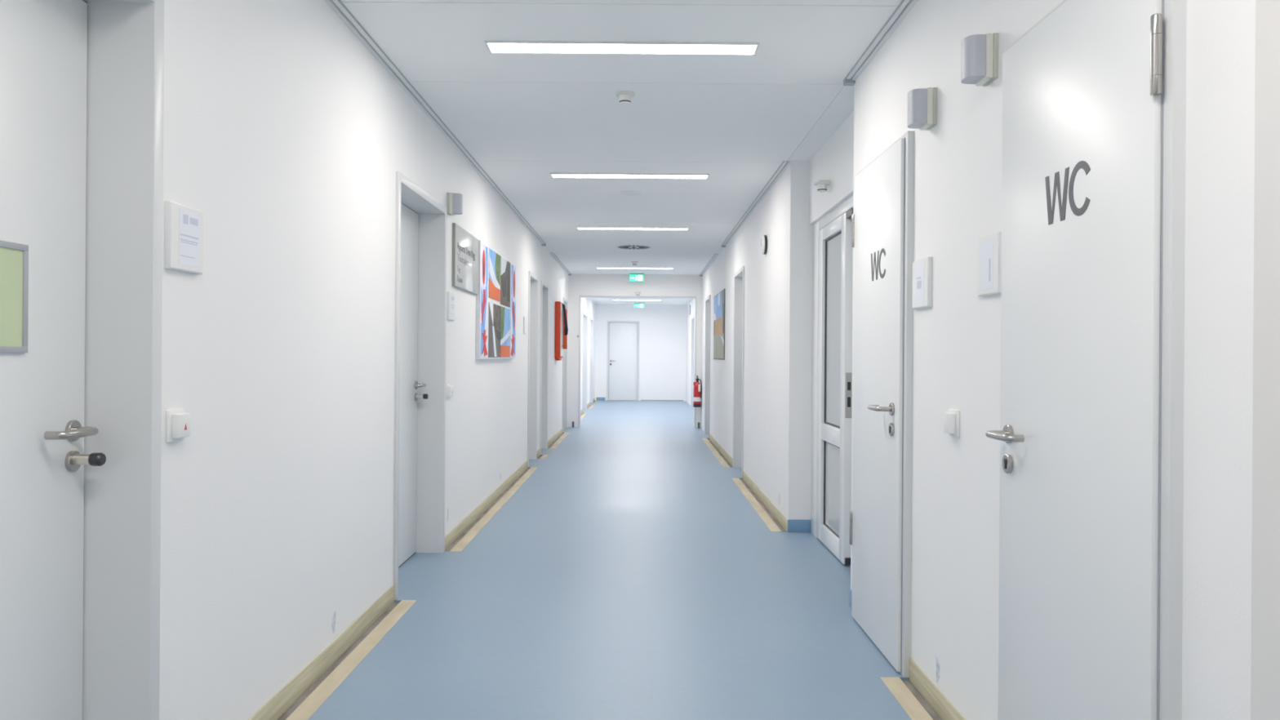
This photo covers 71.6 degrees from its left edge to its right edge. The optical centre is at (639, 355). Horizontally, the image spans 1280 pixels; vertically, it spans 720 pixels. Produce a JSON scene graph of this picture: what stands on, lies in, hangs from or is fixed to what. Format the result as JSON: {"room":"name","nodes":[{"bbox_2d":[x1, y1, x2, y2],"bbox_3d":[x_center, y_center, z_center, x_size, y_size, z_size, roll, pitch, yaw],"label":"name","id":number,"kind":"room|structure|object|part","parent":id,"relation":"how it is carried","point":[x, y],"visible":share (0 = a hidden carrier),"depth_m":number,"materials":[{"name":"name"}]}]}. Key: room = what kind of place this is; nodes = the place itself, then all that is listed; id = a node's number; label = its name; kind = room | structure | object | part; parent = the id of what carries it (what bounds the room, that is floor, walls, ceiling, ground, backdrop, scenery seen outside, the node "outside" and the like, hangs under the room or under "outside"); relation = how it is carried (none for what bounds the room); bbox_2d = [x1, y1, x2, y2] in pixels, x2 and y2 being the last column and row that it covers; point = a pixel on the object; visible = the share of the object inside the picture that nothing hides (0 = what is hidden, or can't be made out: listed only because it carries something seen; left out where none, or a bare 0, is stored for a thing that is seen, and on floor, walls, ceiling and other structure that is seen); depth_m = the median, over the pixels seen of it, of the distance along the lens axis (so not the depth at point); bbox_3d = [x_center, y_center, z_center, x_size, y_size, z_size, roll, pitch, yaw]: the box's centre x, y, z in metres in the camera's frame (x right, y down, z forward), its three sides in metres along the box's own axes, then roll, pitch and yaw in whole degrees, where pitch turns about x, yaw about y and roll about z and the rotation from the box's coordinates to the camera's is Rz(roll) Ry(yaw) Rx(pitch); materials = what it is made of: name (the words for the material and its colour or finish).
{"room":"hospital interior","nodes":[
{"label":"hospital interior","id":0,"kind":"room"},
{"bbox_2d":[159,0,595,719],"bbox_3d":[-1.417,-0.082,9.700,0.350,2.644,29.400,0,0,0],"label":"wall","id":1,"kind":"structure","parent":0,"point":[291,139],"depth_m":3.17,"materials":[{"name":"paint"}]},
{"bbox_2d":[0,0,164,719],"bbox_3d":[-1.349,0.153,1.702,0.240,2.175,1.154,0,0,0],"label":"door","id":2,"kind":"structure","parent":1,"relation":"in","point":[82,82],"depth_m":2.21,"materials":[{"name":"paint"}]},
{"bbox_2d":[0,240,28,352],"bbox_3d":[-1.390,-0.128,1.835,0.008,0.244,0.350,0,0,0],"label":"door sign","id":3,"kind":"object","parent":2,"relation":"attached to","point":[14,257],"depth_m":1.97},
{"bbox_3d":[-1.357,0.185,2.116,0.070,0.020,0.144,0,0,0],"label":"handle","id":4,"kind":"part","parent":2,"relation":"part of","materials":[{"name":"metal"}]},
{"bbox_3d":[-1.333,0.256,2.179,0.027,0.033,0.033,0,0,0],"label":"knob","id":5,"kind":"part","parent":2,"relation":"part of","materials":[{"name":"black plastic"}]},
{"bbox_3d":[-1.349,0.153,1.702,0.240,2.175,1.154,0,0,0],"label":"frame","id":6,"kind":"part","parent":2,"relation":"part of","materials":[{"name":"paint"}]},
{"bbox_2d":[165,408,190,442],"bbox_3d":[-1.229,0.186,2.365,0.031,0.086,0.080,0,0,0],"label":"switch","id":7,"kind":"object","parent":1,"relation":"attached to","point":[178,422],"visible":1,"depth_m":2.34,"materials":[{"name":"white plastic"}]},
{"bbox_2d":[164,200,203,274],"bbox_3d":[-1.232,-0.315,2.401,0.017,0.177,0.178,0,0,0],"label":"door sign","id":8,"kind":"object","parent":1,"relation":"attached to","point":[184,224],"visible":1,"depth_m":2.38,"materials":[{"name":"white plastic"}]},
{"bbox_2d":[180,213,198,258],"bbox_3d":[-1.224,-0.322,2.410,0.001,0.113,0.096,0,0,0],"label":"print","id":9,"kind":"object","parent":8,"relation":"attached to","point":[188,222],"depth_m":2.41,"materials":[{"name":"white paper"}]},
{"bbox_2d":[248,585,394,719],"bbox_3d":[-1.248,1.208,3.387,0.006,0.090,2.216,0,0,0],"label":"baseboard","id":10,"kind":"structure","parent":1,"relation":"attached to","point":[288,695],"depth_m":3.46,"materials":[{"name":"beige wood"}]},
{"bbox_2d":[331,611,335,633],"bbox_3d":[-1.250,1.092,3.619,0.001,0.082,0.049,0,0,0],"label":"scuff","id":11,"kind":"object","parent":1,"relation":"attached to","point":[333,623],"visible":1,"depth_m":3.62,"materials":[{"name":"grey paint"}]},
{"bbox_2d":[277,602,399,719],"bbox_3d":[-1.229,1.272,3.387,0.045,0.038,2.216,0,0,0],"label":"trim","id":12,"kind":"structure","parent":1,"relation":"attached to","point":[326,674],"depth_m":3.57,"materials":[{"name":"brown wood"}]},
{"bbox_2d":[285,600,416,719],"bbox_3d":[-1.169,1.266,3.387,0.075,0.051,2.216,0,0,0],"label":"trim","id":13,"kind":"structure","parent":1,"relation":"attached to","point":[317,698],"depth_m":3.54,"materials":[{"name":"beige wood"}]},
{"bbox_2d":[393,171,447,599],"bbox_3d":[-1.349,0.153,5.055,0.240,2.175,1.120,0,0,0],"label":"door","id":14,"kind":"structure","parent":1,"relation":"in","point":[420,275],"depth_m":5.57,"materials":[{"name":"paint"}]},
{"bbox_3d":[-1.357,0.185,5.452,0.070,0.020,0.144,0,0,0],"label":"handle","id":15,"kind":"part","parent":14,"relation":"part of","materials":[{"name":"metal"}]},
{"bbox_3d":[-1.333,0.256,5.515,0.027,0.033,0.033,0,0,0],"label":"knob","id":16,"kind":"part","parent":14,"relation":"part of","materials":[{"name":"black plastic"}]},
{"bbox_2d":[324,0,546,245],"bbox_3d":[-1.208,-1.389,3.075,0.050,0.028,16.150,0,0,0],"label":"trim","id":17,"kind":"structure","parent":1,"relation":"attached to","point":[338,6],"depth_m":4.70,"materials":[{"name":"white metal"}]},
{"bbox_2d":[446,383,453,398],"bbox_3d":[-1.229,0.231,5.732,0.031,0.090,0.085,0,0,0],"label":"switch","id":18,"kind":"object","parent":1,"relation":"attached to","point":[449,388],"visible":1,"depth_m":5.70,"materials":[{"name":"white plastic"}]},
{"bbox_3d":[-1.240,0.231,5.732,0.010,0.090,0.085,0,0,0],"label":"plate","id":19,"kind":"part","parent":18,"relation":"part of","materials":[{"name":"white plastic"}]},
{"bbox_2d":[447,291,454,320],"bbox_3d":[-1.232,-0.319,5.785,0.017,0.180,0.170,0,0,0],"label":"door sign","id":20,"kind":"object","parent":1,"relation":"attached to","point":[451,296],"visible":1,"depth_m":5.74,"materials":[{"name":"white plastic"}]},
{"bbox_2d":[446,192,462,215],"bbox_3d":[-1.191,-0.975,5.720,0.091,0.134,0.090,0,0,0],"label":"lamp","id":21,"kind":"object","parent":1,"relation":"attached to","point":[455,201],"visible":0.98,"depth_m":5.68,"materials":[{"name":"beige plastic"}]},
{"bbox_3d":[-1.229,-0.976,5.720,0.014,0.134,0.090,0,0,0],"label":"plate","id":22,"kind":"part","parent":21,"relation":"part of","materials":[{"name":"beige plastic"}]},
{"bbox_2d":[452,222,478,294],"bbox_3d":[-1.227,-0.665,6.260,0.023,0.417,0.830,0,0,0],"label":"name plate","id":23,"kind":"object","parent":1,"relation":"attached to","point":[464,245],"visible":1,"depth_m":6.16,"materials":[{"name":"grey"}]},
{"bbox_2d":[444,460,529,551],"bbox_3d":[-1.248,1.208,7.722,0.006,0.090,4.214,0,0,0],"label":"baseboard","id":24,"kind":"structure","parent":1,"relation":"attached to","point":[462,526],"depth_m":6.96,"materials":[{"name":"beige wood"}]},
{"bbox_2d":[449,466,537,551],"bbox_3d":[-1.169,1.266,7.722,0.075,0.051,4.214,0,0,0],"label":"trim","id":25,"kind":"structure","parent":1,"relation":"attached to","point":[462,544],"depth_m":6.89,"materials":[{"name":"beige wood"}]},
{"bbox_2d":[475,240,515,359],"bbox_3d":[-1.221,-0.420,7.665,0.036,0.900,1.930,0,0,0],"label":"poster panel","id":26,"kind":"object","parent":1,"relation":"attached to","point":[495,299],"visible":0.99,"depth_m":7.41,"materials":[{"name":"paper"}]},
{"bbox_2d":[488,248,497,298],"bbox_3d":[-1.205,-0.659,7.356,0.003,0.396,0.560,0,0,0],"label":"photo","id":27,"kind":"object","parent":26,"relation":"attached to","point":[492,253],"depth_m":7.25},
{"bbox_2d":[488,303,499,357],"bbox_3d":[-1.208,-0.204,7.356,0.004,0.441,0.560,0,0,0],"label":"photo","id":28,"kind":"object","parent":26,"relation":"attached to","point":[493,308],"depth_m":7.32},
{"bbox_2d":[499,307,510,357],"bbox_3d":[-1.208,-0.204,7.945,0.005,0.441,0.560,0,0,0],"label":"photo","id":29,"kind":"object","parent":26,"relation":"attached to","point":[504,327],"depth_m":7.91},
{"bbox_2d":[500,257,510,307],"bbox_3d":[-1.205,-0.650,7.945,0.004,0.414,0.560,0,0,0],"label":"photo","id":30,"kind":"object","parent":26,"relation":"on","point":[504,264],"depth_m":7.90,"materials":[{"name":"paper"}]},
{"bbox_2d":[523,316,526,333],"bbox_3d":[-1.232,-0.319,9.510,0.017,0.180,0.180,0,0,0],"label":"door sign","id":31,"kind":"object","parent":1,"relation":"attached to","point":[524,317],"visible":1,"depth_m":9.42,"materials":[{"name":"white plastic"}]},
{"bbox_2d":[527,271,537,466],"bbox_3d":[-1.349,0.153,10.227,0.240,2.175,0.796,0,0,0],"label":"door","id":32,"kind":"structure","parent":1,"relation":"in","point":[532,278],"depth_m":10.58,"materials":[{"name":"paint"}]},
{"bbox_2d":[537,448,540,457],"bbox_3d":[-1.248,1.208,10.850,0.006,0.090,0.450,0,0,0],"label":"baseboard","id":33,"kind":"structure","parent":1,"relation":"attached to","point":[539,450],"depth_m":10.91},
{"bbox_2d":[539,280,548,454],"bbox_3d":[-1.349,0.153,11.460,0.240,2.175,0.770,0,0,0],"label":"door","id":34,"kind":"structure","parent":1,"relation":"in","point":[544,287],"depth_m":11.80,"materials":[{"name":"paint"}]},
{"bbox_2d":[539,454,549,458],"bbox_3d":[-1.169,1.266,10.850,0.075,0.051,0.450,0,0,0],"label":"trim","id":35,"kind":"structure","parent":1,"relation":"attached to","point":[544,456],"depth_m":10.85,"materials":[{"name":"beige wood"}]},
{"bbox_2d":[547,427,563,448],"bbox_3d":[-1.248,1.208,13.040,0.006,0.090,2.390,0,0,0],"label":"baseboard","id":36,"kind":"structure","parent":1,"relation":"attached to","point":[559,433],"depth_m":12.95,"materials":[{"name":"beige wood"}]},
{"bbox_2d":[550,432,568,448],"bbox_3d":[-1.169,1.266,13.040,0.075,0.051,2.390,0,0,0],"label":"trim","id":37,"kind":"structure","parent":1,"relation":"attached to","point":[564,435],"depth_m":12.93,"materials":[{"name":"beige wood"}]},
{"bbox_2d":[549,252,571,275],"bbox_3d":[-1.208,-1.389,13.675,0.050,0.028,3.150,0,0,0],"label":"trim","id":38,"kind":"structure","parent":1,"relation":"attached to","point":[552,254],"depth_m":13.40,"materials":[{"name":"white"}]},
{"bbox_2d":[554,301,568,360],"bbox_3d":[-1.155,-0.356,13.125,0.172,0.865,0.450,0,0,0],"label":"cover","id":39,"kind":"object","parent":1,"relation":"attached to","point":[561,313],"visible":1,"depth_m":12.95,"materials":[{"name":"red plastic"}]},
{"bbox_3d":[-1.158,-0.373,13.137,0.004,0.770,0.405,0,0,0],"label":"reflective panel","id":40,"kind":"part","parent":39,"relation":"part of","materials":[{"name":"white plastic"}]},
{"bbox_2d":[562,297,568,432],"bbox_3d":[-1.349,0.153,14.620,0.240,2.175,0.770,0,0,0],"label":"door","id":41,"kind":"structure","parent":1,"relation":"in","point":[565,300],"depth_m":14.96,"materials":[{"name":"paint"}]},
{"bbox_2d":[582,311,587,413],"bbox_3d":[-1.349,0.153,19.900,0.240,2.175,1.490,0,0,0],"label":"door","id":42,"kind":"structure","parent":1,"relation":"in","point":[584,316],"depth_m":20.60,"materials":[{"name":"paint"}]},
{"bbox_2d":[589,317,593,402],"bbox_3d":[-1.349,0.153,22.650,0.240,2.175,1.190,0,0,0],"label":"door","id":43,"kind":"structure","parent":1,"relation":"in","point":[591,319],"depth_m":23.20,"materials":[{"name":"paint"}]},
{"bbox_2d":[307,400,911,719],"bbox_3d":[0.119,1.296,9.850,3.543,0.090,29.700,0,0,0],"label":"floor","id":44,"kind":"structure","parent":0,"point":[630,575],"depth_m":4.39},
{"bbox_2d":[340,0,902,305],"bbox_3d":[0.139,-1.443,9.700,2.743,0.100,29.400,0,0,0],"label":"ceiling","id":45,"kind":"structure","parent":0,"point":[524,118],"depth_m":4.89,"materials":[{"name":"white paint"}]},
{"bbox_2d":[484,40,759,55],"bbox_3d":[-0.079,-1.390,4.010,1.224,0.010,0.144,0,0,0],"label":"recessed light","id":46,"kind":"object","parent":45,"relation":"in","point":[493,46],"visible":1,"depth_m":4.01,"materials":[{"name":"white plastic"}]},
{"bbox_2d":[615,90,635,105],"bbox_3d":[-0.080,-1.365,4.720,0.104,0.059,0.104,0,0,0],"label":"smoke detector","id":47,"kind":"object","parent":45,"relation":"attached to","point":[624,96],"visible":1,"depth_m":4.69,"materials":[{"name":"white plastic"}]},
{"bbox_2d":[550,173,709,178],"bbox_3d":[-0.079,-1.390,6.870,1.224,0.010,0.144,0,0,0],"label":"recessed light","id":48,"kind":"object","parent":45,"relation":"in","point":[621,175],"visible":1,"depth_m":6.87,"materials":[{"name":"white plastic"}]},
{"bbox_2d":[551,174,707,177],"bbox_3d":[-0.079,-1.392,6.870,1.200,0.004,0.120,0,0,0],"label":"diffuser","id":49,"kind":"object","parent":48,"relation":"attached to","point":[553,175],"depth_m":6.88,"materials":[{"name":"white plastic"}]},
{"bbox_2d":[576,226,688,230],"bbox_3d":[-0.079,-1.390,9.720,1.224,0.010,0.144,0,0,0],"label":"recessed light","id":50,"kind":"object","parent":45,"relation":"in","point":[578,228],"visible":1,"depth_m":9.72,"materials":[{"name":"white plastic"}]},
{"bbox_2d":[577,227,687,229],"bbox_3d":[-0.079,-1.392,9.720,1.200,0.004,0.120,0,0,0],"label":"diffuser","id":51,"kind":"object","parent":50,"relation":"attached to","point":[578,228],"depth_m":9.72,"materials":[{"name":"white plastic"}]},
{"bbox_2d":[615,244,652,249],"bbox_3d":[-0.079,-1.388,11.400,0.470,0.014,0.470,0,0,0],"label":"ceiling vent","id":52,"kind":"object","parent":45,"relation":"in","point":[621,246],"visible":1,"depth_m":11.36,"materials":[{"name":"white metal"}]},
{"bbox_2d":[631,261,638,265],"bbox_3d":[-0.080,-1.365,13.200,0.104,0.059,0.104,0,0,0],"label":"smoke detector","id":53,"kind":"object","parent":45,"relation":"attached to","point":[634,263],"visible":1,"depth_m":13.17,"materials":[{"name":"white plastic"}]},
{"bbox_2d":[596,266,673,269],"bbox_3d":[-0.079,-1.390,14.150,1.224,0.010,0.144,0,0,0],"label":"recessed light","id":54,"kind":"object","parent":45,"relation":"in","point":[597,267],"visible":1,"depth_m":14.15,"materials":[{"name":"white plastic"}]},
{"bbox_2d":[597,267,631,268],"bbox_3d":[-0.079,-1.392,14.150,1.200,0.004,0.120,0,0,0],"label":"diffuser","id":55,"kind":"object","parent":54,"relation":"attached to","point":[597,268],"depth_m":14.16,"materials":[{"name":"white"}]},
{"bbox_2d":[629,273,644,281],"bbox_3d":[-0.059,-1.322,15.062,0.250,0.144,0.035,0,0,0],"label":"exit sign","id":56,"kind":"object","parent":45,"relation":"attached to","point":[633,277],"visible":1,"depth_m":15.05,"materials":[{"name":"green plastic"}]},
{"bbox_2d":[612,299,661,300],"bbox_3d":[-0.079,-1.390,22.300,1.224,0.010,0.144,0,0,0],"label":"recessed light","id":57,"kind":"object","parent":45,"relation":"in","point":[612,300],"visible":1,"depth_m":22.23,"materials":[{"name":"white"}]},
{"bbox_2d":[634,302,644,307],"bbox_3d":[-0.021,-1.322,23.462,0.270,0.144,0.035,0,0,0],"label":"exit sign","id":58,"kind":"object","parent":45,"relation":"attached to","point":[636,304],"visible":1,"depth_m":23.45,"materials":[{"name":"green plastic"}]},
{"bbox_2d":[567,274,702,428],"bbox_3d":[-0.088,-0.073,15.425,2.308,2.644,0.250,0,0,0],"label":"wall","id":59,"kind":"structure","parent":0,"point":[653,285],"depth_m":15.30,"materials":[{"name":"paint"}]},
{"bbox_2d":[580,413,586,420],"bbox_3d":[-1.169,1.266,17.358,0.075,0.051,3.595,0,0,0],"label":"trim","id":60,"kind":"structure","parent":59,"relation":"attached to","point":[584,414],"depth_m":18.16,"materials":[{"name":"beige wood"}]},
{"bbox_2d":[577,295,696,428],"bbox_3d":[-0.043,0.112,15.425,2.025,2.275,0.262,0,0,0],"label":"trim","id":61,"kind":"structure","parent":59,"relation":"attached to","point":[580,296],"depth_m":15.29,"materials":[{"name":"paint"}]},
{"bbox_2d":[594,304,686,400],"bbox_3d":[0.019,-0.072,24.550,2.523,2.644,0.300,0,0,0],"label":"wall","id":62,"kind":"structure","parent":0,"point":[663,327],"depth_m":24.40,"materials":[{"name":"paint"}]},
{"bbox_2d":[595,397,604,400],"bbox_3d":[-1.080,1.198,24.393,0.243,0.088,0.014,0,0,0],"label":"baseboard","id":63,"kind":"structure","parent":62,"relation":"attached to","point":[597,398],"depth_m":24.39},
{"bbox_2d":[608,400,637,400],"bbox_3d":[-0.474,1.243,24.425,0.870,0.008,0.050,0,0,0],"label":"trim","id":64,"kind":"structure","parent":62,"relation":"attached to","point":[608,400],"depth_m":24.40,"materials":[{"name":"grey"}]},
{"bbox_2d":[606,320,639,400],"bbox_3d":[-0.464,0.147,24.448,0.895,2.200,0.144,0,0,0],"label":"door","id":65,"kind":"structure","parent":62,"relation":"in","point":[623,338],"depth_m":24.45,"materials":[{"name":"paint"}]},
{"bbox_2d":[640,400,683,400],"bbox_3d":[0.606,1.239,24.394,1.170,0.030,0.012,0,0,0],"label":"trim","id":66,"kind":"structure","parent":62,"relation":"attached to","point":[641,400],"depth_m":24.39,"materials":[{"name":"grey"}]},
{"bbox_2d":[686,298,694,404],"bbox_3d":[1.456,-0.062,19.950,0.350,2.644,8.900,0,0,0],"label":"wall","id":67,"kind":"structure","parent":0,"point":[691,302],"depth_m":23.07,"materials":[{"name":"paint"}]},
{"bbox_2d":[690,316,694,408],"bbox_3d":[1.384,0.172,21.400,0.240,2.175,1.090,0,0,0],"label":"door","id":68,"kind":"structure","parent":67,"relation":"in","point":[693,317],"depth_m":21.90,"materials":[{"name":"paint"}]},
{"bbox_2d":[701,160,813,519],"bbox_3d":[1.240,-0.063,10.910,0.350,2.644,9.180,0,0,0],"label":"wall","id":69,"kind":"structure","parent":0,"point":[778,348],"depth_m":7.06,"materials":[{"name":"paint"}]},
{"bbox_2d":[693,375,702,407],"bbox_3d":[0.984,0.617,15.205,0.144,0.536,0.190,0,0,0],"label":"fire extinguisher","id":70,"kind":"object","parent":69,"relation":"attached to","point":[697,390],"visible":1,"depth_m":15.13,"materials":[{"name":"red metal"}]},
{"bbox_2d":[704,294,710,438],"bbox_3d":[1.169,0.171,13.900,0.240,2.175,0.890,0,0,0],"label":"door","id":71,"kind":"structure","parent":69,"relation":"in","point":[707,359],"depth_m":14.30,"materials":[{"name":"paint"}]},
{"bbox_2d":[699,253,718,276],"bbox_3d":[1.050,-1.373,13.675,0.050,0.028,3.150,0,0,0],"label":"trim","id":72,"kind":"structure","parent":69,"relation":"attached to","point":[715,255],"depth_m":13.44,"materials":[{"name":"white metal"}]},
{"bbox_2d":[702,438,729,466],"bbox_3d":[0.974,1.281,11.710,0.075,0.051,3.490,0,0,0],"label":"trim","id":73,"kind":"structure","parent":69,"relation":"attached to","point":[723,463],"depth_m":11.35,"materials":[{"name":"beige wood"}]},
{"bbox_2d":[713,288,724,359],"bbox_3d":[1.061,-0.390,11.920,0.013,0.895,1.560,0,0,0],"label":"landscape picture","id":74,"kind":"object","parent":69,"relation":"attached to","point":[719,299],"visible":1,"depth_m":11.77,"materials":[{"name":"paper"}]},
{"bbox_2d":[707,433,733,466],"bbox_3d":[1.054,1.224,11.710,0.006,0.090,3.490,0,0,0],"label":"baseboard","id":75,"kind":"structure","parent":69,"relation":"attached to","point":[724,453],"depth_m":11.35,"materials":[{"name":"beige wood"}]},
{"bbox_2d":[733,265,744,478],"bbox_3d":[1.169,0.171,9.520,0.240,2.175,0.890,0,0,0],"label":"door","id":76,"kind":"structure","parent":69,"relation":"in","point":[739,276],"depth_m":9.92,"materials":[{"name":"paint"}]},
{"bbox_2d":[721,160,791,247],"bbox_3d":[1.050,-1.373,8.735,0.050,0.028,4.830,0,0,0],"label":"trim","id":77,"kind":"structure","parent":69,"relation":"attached to","point":[784,164],"depth_m":7.76,"materials":[{"name":"white"}]},
{"bbox_2d":[732,478,781,531],"bbox_3d":[0.974,1.281,7.697,0.075,0.051,2.755,0,0,0],"label":"trim","id":78,"kind":"structure","parent":69,"relation":"attached to","point":[757,506],"depth_m":7.33,"materials":[{"name":"beige wood"}]},
{"bbox_2d":[760,235,767,254],"bbox_3d":[1.049,-0.938,7.520,0.045,0.164,0.164,0,0,0],"label":"wall clock","id":79,"kind":"object","parent":69,"relation":"attached to","point":[763,243],"visible":1,"depth_m":7.46,"materials":[{"name":"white plastic"}]},
{"bbox_2d":[740,471,787,531],"bbox_3d":[1.054,1.224,7.697,0.006,0.090,2.755,0,0,0],"label":"baseboard","id":80,"kind":"structure","parent":69,"relation":"attached to","point":[780,517],"depth_m":7.34,"materials":[{"name":"beige wood"}]},
{"bbox_2d":[787,519,810,532],"bbox_3d":[1.135,1.214,6.314,0.164,0.088,0.012,0,0,0],"label":"baseboard","id":81,"kind":"structure","parent":69,"relation":"attached to","point":[793,525],"depth_m":6.31,"materials":[{"name":"blue plastic"}]},
{"bbox_2d":[808,111,853,224],"bbox_3d":[1.401,-0.062,5.385,0.400,2.644,1.870,0,0,0],"label":"wall","id":82,"kind":"structure","parent":0,"point":[834,162],"depth_m":5.52,"materials":[{"name":"paint"}]},
{"bbox_2d":[813,179,830,192],"bbox_3d":[1.163,-1.078,5.660,0.104,0.071,0.104,0,0,0],"label":"smoke detector","id":83,"kind":"object","parent":82,"relation":"attached to","point":[821,184],"visible":1,"depth_m":5.63,"materials":[{"name":"white plastic"}]},
{"bbox_2d":[810,194,853,564],"bbox_3d":[1.336,0.164,5.386,0.235,2.190,1.863,0,0,0],"label":"door","id":84,"kind":"structure","parent":82,"relation":"in","point":[832,249],"depth_m":5.71,"materials":[{"name":"white paint"}]},
{"bbox_3d":[1.242,0.849,5.675,0.004,0.562,0.540,0,0,0],"label":"pane","id":85,"kind":"part","parent":84,"relation":"part of","materials":[{"name":"clear glass"}]},
{"bbox_3d":[1.249,-0.159,5.675,0.004,1.217,0.540,0,0,0],"label":"pane","id":86,"kind":"part","parent":84,"relation":"part of","materials":[{"name":"clear glass"}]},
{"bbox_3d":[1.247,0.239,5.288,0.043,0.270,0.003,0,0,0],"label":"latch plate","id":87,"kind":"part","parent":84,"relation":"part of","materials":[{"name":"grey metal"}]},
{"bbox_2d":[850,0,1255,719],"bbox_3d":[1.240,-0.063,-0.275,0.350,2.644,9.450,0,0,0],"label":"wall","id":88,"kind":"structure","parent":0,"point":[957,340],"depth_m":2.68,"materials":[{"name":"paint"}]},
{"bbox_2d":[848,588,852,608],"bbox_3d":[1.053,1.213,4.372,0.008,0.088,0.155,0,0,0],"label":"baseboard","id":89,"kind":"structure","parent":88,"relation":"attached to","point":[850,589],"depth_m":4.42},
{"bbox_2d":[843,0,918,85],"bbox_3d":[1.050,-1.373,-0.265,0.050,0.028,9.470,0,0,0],"label":"trim","id":90,"kind":"structure","parent":88,"relation":"attached to","point":[904,6],"depth_m":3.87,"materials":[{"name":"white metal"}]},
{"bbox_2d":[849,130,914,677],"bbox_3d":[1.080,0.191,3.869,0.267,2.134,0.818,0,0,0],"label":"door","id":91,"kind":"structure","parent":88,"relation":"in","point":[882,219],"depth_m":3.70,"materials":[{"name":"paint"}]},
{"bbox_3d":[0.982,0.217,3.644,0.070,0.020,0.154,0,0,0],"label":"handle","id":92,"kind":"part","parent":91,"relation":"part of","materials":[{"name":"metal"}]},
{"bbox_2d":[880,676,933,719],"bbox_3d":[0.974,1.281,3.006,0.075,0.051,0.908,0,0,0],"label":"trim","id":93,"kind":"structure","parent":88,"relation":"attached to","point":[908,702],"depth_m":3.24,"materials":[{"name":"beige wood"}]},
{"bbox_2d":[911,256,932,309],"bbox_3d":[1.058,-0.269,3.330,0.017,0.183,0.190,0,0,0],"label":"door sign","id":94,"kind":"object","parent":88,"relation":"attached to","point":[922,268],"visible":1,"depth_m":3.29,"materials":[{"name":"white plastic"}]},
{"bbox_2d":[916,276,921,288],"bbox_3d":[1.050,-0.273,3.336,0.001,0.044,0.049,0,0,0],"label":"print","id":95,"kind":"object","parent":94,"relation":"attached to","point":[918,278],"depth_m":3.33,"materials":[{"name":"blue"}]},
{"bbox_2d":[902,680,942,719],"bbox_3d":[1.034,1.288,3.006,0.045,0.038,0.908,0,0,0],"label":"trim","id":96,"kind":"structure","parent":88,"relation":"attached to","point":[926,705],"depth_m":3.26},
{"bbox_2d":[907,87,937,130],"bbox_3d":[1.026,-0.900,3.240,0.091,0.134,0.090,0,0,0],"label":"lamp","id":97,"kind":"object","parent":88,"relation":"attached to","point":[922,102],"visible":1,"depth_m":3.20,"materials":[{"name":"beige plastic"}]},
{"bbox_3d":[1.064,-0.900,3.240,0.014,0.134,0.090,0,0,0],"label":"plate","id":98,"kind":"part","parent":97,"relation":"part of","materials":[{"name":"beige plastic"}]},
{"bbox_2d":[909,657,965,719],"bbox_3d":[1.054,1.224,3.006,0.006,0.090,0.908,0,0,0],"label":"baseboard","id":99,"kind":"structure","parent":88,"relation":"attached to","point":[941,705],"depth_m":3.18,"materials":[{"name":"beige wood"}]},
{"bbox_2d":[936,656,939,683],"bbox_3d":[1.057,1.117,3.144,0.001,0.090,0.038,0,0,0],"label":"scuff","id":100,"kind":"object","parent":88,"relation":"attached to","point":[937,659],"visible":1,"depth_m":3.15,"materials":[{"name":"grey paint"}]},
{"bbox_2d":[943,408,959,437],"bbox_3d":[1.048,0.227,2.987,0.030,0.090,0.085,0,0,0],"label":"switch","id":101,"kind":"object","parent":88,"relation":"attached to","point":[952,418],"visible":1,"depth_m":2.96,"materials":[{"name":"white plastic"}]},
{"bbox_2d":[960,32,998,86],"bbox_3d":[1.026,-0.898,2.695,0.091,0.134,0.090,0,0,0],"label":"lamp","id":102,"kind":"object","parent":88,"relation":"attached to","point":[980,52],"visible":1,"depth_m":2.65,"materials":[{"name":"beige plastic"}]},
{"bbox_3d":[1.064,-0.898,2.695,0.014,0.134,0.090,0,0,0],"label":"plate","id":103,"kind":"part","parent":102,"relation":"part of","materials":[{"name":"beige plastic"}]},
{"bbox_2d":[977,231,1001,296],"bbox_3d":[1.058,-0.273,2.681,0.017,0.180,0.162,0,0,0],"label":"door sign","id":104,"kind":"object","parent":88,"relation":"attached to","point":[989,247],"visible":0.82,"depth_m":2.66,"materials":[{"name":"white plastic"}]},
{"bbox_2d":[988,257,991,281],"bbox_3d":[1.050,-0.257,2.662,0.001,0.068,0.013,0,0,0],"label":"print","id":105,"kind":"object","parent":104,"relation":"attached to","point":[989,259],"depth_m":2.66,"materials":[{"name":"blue"}]},
{"bbox_2d":[985,0,1186,719],"bbox_3d":[1.080,0.191,2.141,0.267,2.134,0.812,0,0,0],"label":"door","id":106,"kind":"structure","parent":88,"relation":"in","point":[1090,435],"depth_m":1.99,"materials":[{"name":"paint"}]},
{"bbox_3d":[0.982,0.217,2.380,0.070,0.020,0.154,0,0,0],"label":"handle","id":107,"kind":"part","parent":106,"relation":"part of","materials":[{"name":"metal"}]},
{"bbox_2d":[1250,0,1279,719],"bbox_3d":[1.043,-0.065,-1.762,0.045,2.644,6.475,0,0,0],"label":"wall","id":108,"kind":"structure","parent":0,"point":[1265,548],"depth_m":1.44,"materials":[{"name":"paint"}]}
]}

